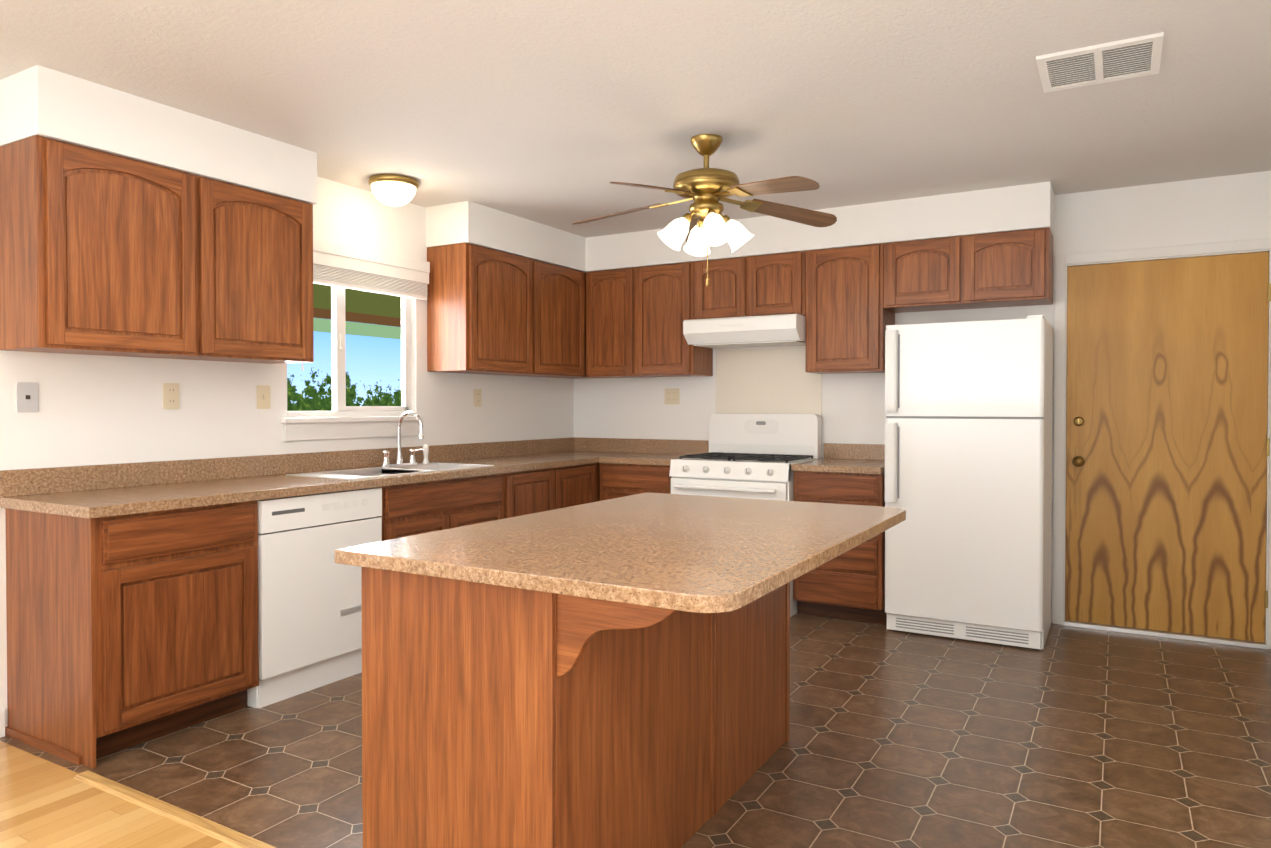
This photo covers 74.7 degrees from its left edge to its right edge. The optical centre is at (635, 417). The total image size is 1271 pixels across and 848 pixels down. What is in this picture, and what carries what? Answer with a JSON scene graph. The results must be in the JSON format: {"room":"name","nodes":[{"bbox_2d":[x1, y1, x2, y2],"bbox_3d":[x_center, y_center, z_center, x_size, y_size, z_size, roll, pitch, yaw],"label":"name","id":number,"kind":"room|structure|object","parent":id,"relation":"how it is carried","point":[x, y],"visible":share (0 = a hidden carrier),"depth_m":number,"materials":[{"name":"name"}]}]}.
{"room":"kitchen","nodes":[
{"label":"kitchen","id":0,"kind":"room"},
{"bbox_2d":[0,741,235,847],"bbox_3d":[-1.549,1.264,0.212,4.380,0.050,4.170,0,1,30],"label":"floor","id":1,"kind":"structure","parent":0,"point":[44,803],"depth_m":2.52,"materials":[{"name":"beige wood"}]},
{"bbox_2d":[74,770,275,847],"bbox_3d":[-0.235,1.212,1.860,3.759,0.009,0.056,0,1,30],"label":"threshold strip","id":2,"kind":"object","parent":1,"relation":"on","point":[227,835],"depth_m":2.53,"materials":[{"name":"brown wood"}]},
{"bbox_2d":[0,176,573,726],"bbox_3d":[-2.526,-0.018,2.975,0.100,2.440,8.000,0,1,30],"label":"wall","id":3,"kind":"structure","parent":0,"point":[98,410],"depth_m":3.91,"materials":[{"name":"white paint"}]},
{"bbox_2d":[0,709,4,737],"bbox_3d":[-3.430,1.174,1.319,0.014,0.100,4.200,0,1,30],"label":"baseboard","id":4,"kind":"structure","parent":3,"relation":"attached to","point":[2,722],"depth_m":3.12,"materials":[{"name":"white"}]},
{"bbox_2d":[16,382,38,411],"bbox_3d":[-2.334,-0.076,3.197,0.007,0.115,0.072,0,1,30],"label":"electrical outlet plate","id":5,"kind":"object","parent":3,"relation":"attached to","point":[27,396],"depth_m":3.20,"materials":[{"name":"grey plastic"}]},
{"bbox_2d":[0,135,313,363],"bbox_3d":[-1.951,-0.631,3.529,0.330,0.750,1.170,0,1,30],"label":"upper cabinet","id":6,"kind":"object","parent":3,"relation":"attached to","point":[105,253],"visible":1,"depth_m":3.26,"materials":[{"name":"brown wood"}]},
{"bbox_2d":[163,383,178,408],"bbox_3d":[-2.052,-0.093,3.683,0.008,0.115,0.072,0,1,30],"label":"electrical outlet plate","id":7,"kind":"object","parent":3,"relation":"attached to","point":[170,390],"depth_m":3.68,"materials":[{"name":"beige plastic"}]},
{"bbox_2d":[256,385,269,408],"bbox_3d":[-1.819,-0.098,4.078,0.015,0.115,0.072,0,1,30],"label":"light switch","id":8,"kind":"object","parent":3,"relation":"attached to","point":[263,391],"depth_m":4.08,"materials":[{"name":"beige plastic"}]},
{"bbox_2d":[0,437,575,496],"bbox_3d":[-1.422,0.227,4.760,0.021,0.100,3.808,0,1,30],"label":"backsplash","id":9,"kind":"structure","parent":3,"relation":"attached to","point":[13,483],"depth_m":3.90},
{"bbox_2d":[281,286,423,440],"bbox_3d":[-1.552,-0.382,4.590,0.110,0.994,0.960,0,1,30],"label":"window","id":10,"kind":"structure","parent":3,"relation":"in","point":[341,420],"depth_m":4.54,"materials":[{"name":"white"}]},
{"bbox_2d":[302,238,429,370],"bbox_3d":[-1.506,-0.580,4.561,0.065,0.680,1.000,0,1,30],"label":"blind valance","id":11,"kind":"object","parent":10,"relation":"attached to","point":[335,264],"visible":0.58,"depth_m":4.58,"materials":[{"name":"white plastic"}]},
{"bbox_2d":[473,389,480,406],"bbox_3d":[-1.031,-0.127,5.443,0.008,0.115,0.072,0,1,30],"label":"electrical outlet plate","id":12,"kind":"object","parent":3,"relation":"attached to","point":[476,392],"depth_m":5.44,"materials":[{"name":"beige plastic"}]},
{"bbox_2d":[427,243,542,375],"bbox_3d":[-0.946,-0.654,5.262,0.330,0.750,0.697,0,1,30],"label":"upper cabinet","id":13,"kind":"object","parent":3,"relation":"attached to","point":[492,312],"depth_m":5.03,"materials":[{"name":"brown wood"}]},
{"bbox_2d":[523,262,586,378],"bbox_3d":[-0.672,-0.661,5.734,0.330,0.750,0.661,0,1,30],"label":"upper cabinet","id":14,"kind":"object","parent":3,"relation":"attached to","point":[564,289],"depth_m":5.73,"materials":[{"name":"brown wood"}]},
{"bbox_2d":[0,613,1270,847],"bbox_3d":[0.458,1.217,3.672,4.380,0.050,3.830,0,1,30],"label":"floor","id":15,"kind":"structure","parent":0,"point":[1072,737],"depth_m":2.97,"materials":[{"name":"brown tile"}]},
{"bbox_2d":[5,501,258,768],"bbox_3d":[-1.947,0.768,3.264,0.620,0.860,0.638,0,1,30],"label":"base cabinet","id":16,"kind":"object","parent":15,"relation":"on","point":[132,602],"depth_m":3.03,"materials":[{"name":"brown wood"}]},
{"bbox_2d":[0,449,615,520],"bbox_3d":[-1.157,0.298,4.607,0.634,0.038,3.808,0,1,30],"label":"countertop","id":17,"kind":"structure","parent":16,"relation":"on","point":[86,504],"depth_m":3.57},
{"bbox_2d":[380,411,428,466],"bbox_3d":[-1.255,0.118,4.705,0.212,0.311,0.374,0,1,30],"label":"faucet","id":18,"kind":"object","parent":17,"relation":"on","point":[399,459],"visible":1,"depth_m":4.70,"materials":[{"name":"silver metal"}]},
{"bbox_2d":[247,487,381,707],"bbox_3d":[-1.608,0.763,3.812,0.580,0.855,0.638,0,1,30],"label":"dishwasher","id":19,"kind":"object","parent":15,"relation":"on","point":[309,613],"visible":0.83,"depth_m":3.60,"materials":[{"name":"white metal"}]},
{"bbox_2d":[312,469,507,540],"bbox_3d":[-1.233,0.751,4.496,0.620,0.860,0.909,0,1,30],"label":"base cabinet","id":20,"kind":"object","parent":15,"relation":"on","point":[429,506],"depth_m":4.30,"materials":[{"name":"brown wood"}]},
{"bbox_2d":[508,469,563,517],"bbox_3d":[-0.869,0.743,5.124,0.620,0.860,0.543,0,1,30],"label":"base cabinet","id":21,"kind":"object","parent":15,"relation":"on","point":[540,490],"depth_m":4.98,"materials":[{"name":"brown wood"}]},
{"bbox_2d":[564,465,599,507],"bbox_3d":[-0.655,0.738,5.493,0.620,0.860,0.543,0,1,30],"label":"base cabinet","id":22,"kind":"object","parent":15,"relation":"on","point":[581,482],"depth_m":5.40,"materials":[{"name":"brown wood"}]},
{"bbox_2d":[361,544,859,847],"bbox_3d":[0.065,0.781,2.523,0.908,0.854,1.504,0,1,30],"label":"kitchen island","id":23,"kind":"object","parent":15,"relation":"on","point":[613,673],"depth_m":2.00,"materials":[{"name":"brown wood"}]},
{"bbox_2d":[335,492,905,619],"bbox_3d":[0.105,0.338,2.473,1.050,0.034,1.575,0,1,30],"label":"island countertop","id":24,"kind":"structure","parent":23,"relation":"on","point":[718,557],"depth_m":2.07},
{"bbox_2d":[600,465,670,500],"bbox_3d":[0.149,0.735,5.699,0.565,0.860,0.619,0,1,30],"label":"base cabinet","id":25,"kind":"object","parent":15,"relation":"on","point":[616,481],"depth_m":5.44,"materials":[{"name":"brown wood"}]},
{"bbox_2d":[600,453,700,464],"bbox_3d":[0.151,0.284,5.682,0.550,0.038,0.634,0,1,30],"label":"countertop","id":26,"kind":"structure","parent":25,"relation":"on","point":[621,458],"depth_m":5.51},
{"bbox_2d":[669,413,821,616],"bbox_3d":[0.698,0.575,5.294,0.776,1.190,0.707,0,1,30],"label":"range","id":27,"kind":"object","parent":15,"relation":"on","point":[752,456],"visible":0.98,"depth_m":5.23,"materials":[{"name":"white metal"}]},
{"bbox_2d":[791,443,886,624],"bbox_3d":[1.294,0.674,5.025,0.518,1.000,0.634,0,1,30],"label":"base cabinet","id":28,"kind":"object","parent":15,"relation":"on","point":[849,584],"visible":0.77,"depth_m":4.77,"materials":[{"name":"brown wood"}]},
{"bbox_2d":[885,315,1052,648],"bbox_3d":[1.853,0.329,4.626,0.785,1.700,0.678,0,1,30],"label":"fridge","id":29,"kind":"object","parent":15,"relation":"on","point":[968,457],"visible":1,"depth_m":4.36,"materials":[{"name":"white metal"}]},
{"bbox_2d":[0,0,1270,237],"bbox_3d":[-0.588,-1.273,1.834,4.580,0.100,8.200,0,1,30],"label":"ceiling","id":30,"kind":"structure","parent":0,"point":[558,114],"depth_m":3.15,"materials":[{"name":"white paint"}]},
{"bbox_2d":[0,65,316,203],"bbox_3d":[-1.949,-1.126,3.521,0.335,0.239,1.180,0,1,30],"label":"soffit","id":31,"kind":"structure","parent":30,"relation":"attached to","point":[39,100],"depth_m":3.25,"materials":[{"name":"white paint"}]},
{"bbox_2d":[368,174,418,205],"bbox_3d":[-1.284,-1.190,4.424,0.256,0.135,0.256,0,1,30],"label":"ceiling light","id":32,"kind":"object","parent":30,"relation":"attached to","point":[393,190],"visible":1,"depth_m":4.34,"materials":[{"name":"white glass"}]},
{"bbox_2d":[426,201,587,272],"bbox_3d":[-0.818,-1.153,5.471,0.335,0.239,1.210,0,1,30],"label":"soffit","id":33,"kind":"structure","parent":30,"relation":"attached to","point":[469,222],"depth_m":5.14,"materials":[{"name":"white paint"}]},
{"bbox_2d":[572,134,836,286],"bbox_3d":[0.282,-0.913,3.722,1.236,0.670,1.223,0,1,30],"label":"ceiling fan","id":34,"kind":"object","parent":30,"relation":"hanging from","point":[706,188],"visible":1,"depth_m":3.69,"materials":[{"name":"gold metal"}]},
{"bbox_2d":[588,182,1054,271],"bbox_3d":[0.869,-1.152,5.421,3.305,0.239,0.335,0,1,30],"label":"soffit","id":35,"kind":"structure","parent":30,"relation":"attached to","point":[1027,206],"depth_m":4.92,"materials":[{"name":"white paint"}]},
{"bbox_2d":[1036,32,1163,92],"bbox_3d":[1.620,-1.231,2.912,0.370,0.012,0.350,0,1,30],"label":"ceiling vent","id":36,"kind":"object","parent":30,"relation":"in","point":[1140,56],"visible":0.98,"depth_m":2.89,"materials":[{"name":"white metal"}]},
{"bbox_2d":[574,171,1270,622],"bbox_3d":[1.443,-0.051,5.354,4.580,2.440,0.100,0,1,30],"label":"wall","id":37,"kind":"structure","parent":0,"point":[1214,209],"depth_m":4.80,"materials":[{"name":"white paint"}]},
{"bbox_2d":[586,267,645,377],"bbox_3d":[-0.073,-0.664,5.976,0.460,0.750,0.330,0,1,30],"label":"upper cabinet","id":38,"kind":"object","parent":37,"relation":"attached to","point":[613,297],"depth_m":5.84,"materials":[{"name":"brown wood"}]},
{"bbox_2d":[576,437,708,452],"bbox_3d":[0.040,0.209,6.101,1.163,0.100,0.020,0,1,30],"label":"backsplash","id":39,"kind":"structure","parent":37,"relation":"attached to","point":[606,445],"depth_m":6.09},
{"bbox_2d":[665,388,678,403],"bbox_3d":[0.261,-0.149,5.976,0.118,0.115,0.008,0,1,30],"label":"outlet plates","id":40,"kind":"object","parent":37,"relation":"attached to","point":[671,395],"visible":1,"depth_m":5.97,"materials":[{"name":"beige plastic"}]},
{"bbox_2d":[642,262,712,376],"bbox_3d":[0.236,-0.662,5.797,0.512,0.750,0.330,0,1,30],"label":"upper cabinet","id":41,"kind":"object","parent":37,"relation":"attached to","point":[668,289],"depth_m":5.63,"materials":[{"name":"brown wood"}]},
{"bbox_2d":[694,256,757,318],"bbox_3d":[0.654,-0.836,5.552,0.450,0.395,0.330,0,1,30],"label":"upper cabinet","id":42,"kind":"object","parent":37,"relation":"attached to","point":[732,290],"depth_m":5.40,"materials":[{"name":"brown wood"}]},
{"bbox_2d":[683,314,805,348],"bbox_3d":[0.756,-0.550,5.415,0.763,0.163,0.472,0,1,30],"label":"range hood","id":43,"kind":"object","parent":37,"relation":"attached to","point":[758,331],"visible":0.81,"depth_m":5.23,"materials":[{"name":"white metal"}]},
{"bbox_2d":[716,347,821,418],"bbox_3d":[0.887,-0.149,5.614,0.755,0.630,0.006,0,1,30],"label":"panel","id":44,"kind":"object","parent":37,"relation":"attached to","point":[767,381],"visible":0.57,"depth_m":5.61,"materials":[{"name":"beige"}]},
{"bbox_2d":[758,251,805,315],"bbox_3d":[0.930,-0.834,5.392,0.447,0.395,0.330,0,1,30],"label":"upper cabinet","id":45,"kind":"object","parent":37,"relation":"attached to","point":[782,276],"depth_m":5.21,"materials":[{"name":"brown wood"}]},
{"bbox_2d":[805,243,894,373],"bbox_3d":[1.330,-0.653,5.163,0.473,0.750,0.330,0,1,30],"label":"upper cabinet","id":46,"kind":"object","parent":37,"relation":"attached to","point":[848,302],"depth_m":5.02,"materials":[{"name":"brown wood"}]},
{"bbox_2d":[886,234,977,315],"bbox_3d":[1.755,-0.835,4.914,0.505,0.380,0.330,0,1,30],"label":"upper cabinet","id":47,"kind":"object","parent":37,"relation":"attached to","point":[938,274],"depth_m":4.77,"materials":[{"name":"brown wood"}]},
{"bbox_2d":[978,228,1052,307],"bbox_3d":[2.079,-0.832,4.726,0.502,0.380,0.330,0,1,30],"label":"upper cabinet","id":48,"kind":"object","parent":37,"relation":"attached to","point":[1015,268],"depth_m":4.56,"materials":[{"name":"brown wood"}]},
{"bbox_2d":[1052,238,1270,648],"bbox_3d":[2.844,0.133,4.503,1.040,2.095,0.161,0,1,30],"label":"back door","id":49,"kind":"structure","parent":37,"relation":"in","point":[1162,456],"depth_m":4.49,"materials":[{"name":"brown wood"}]},
{"label":"outside","id":50,"kind":"structure","parent":0,"visible":0},
{"bbox_2d":[287,318,400,410],"bbox_3d":[-7.993,-3.107,7.260,0.100,9.500,22.000,0,1,30],"label":"sky","id":51,"kind":"structure","parent":50,"point":[373,371],"depth_m":13.24,"materials":[{"name":"blue"}]},
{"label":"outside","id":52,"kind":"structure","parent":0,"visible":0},
{"bbox_2d":[313,283,400,338],"bbox_3d":[-2.799,0.183,5.448,2.550,2.770,12.000,0,1,30],"label":"awning","id":53,"kind":"object","parent":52,"point":[371,309],"depth_m":7.72,"materials":[{"name":"green fabric"}]}
]}

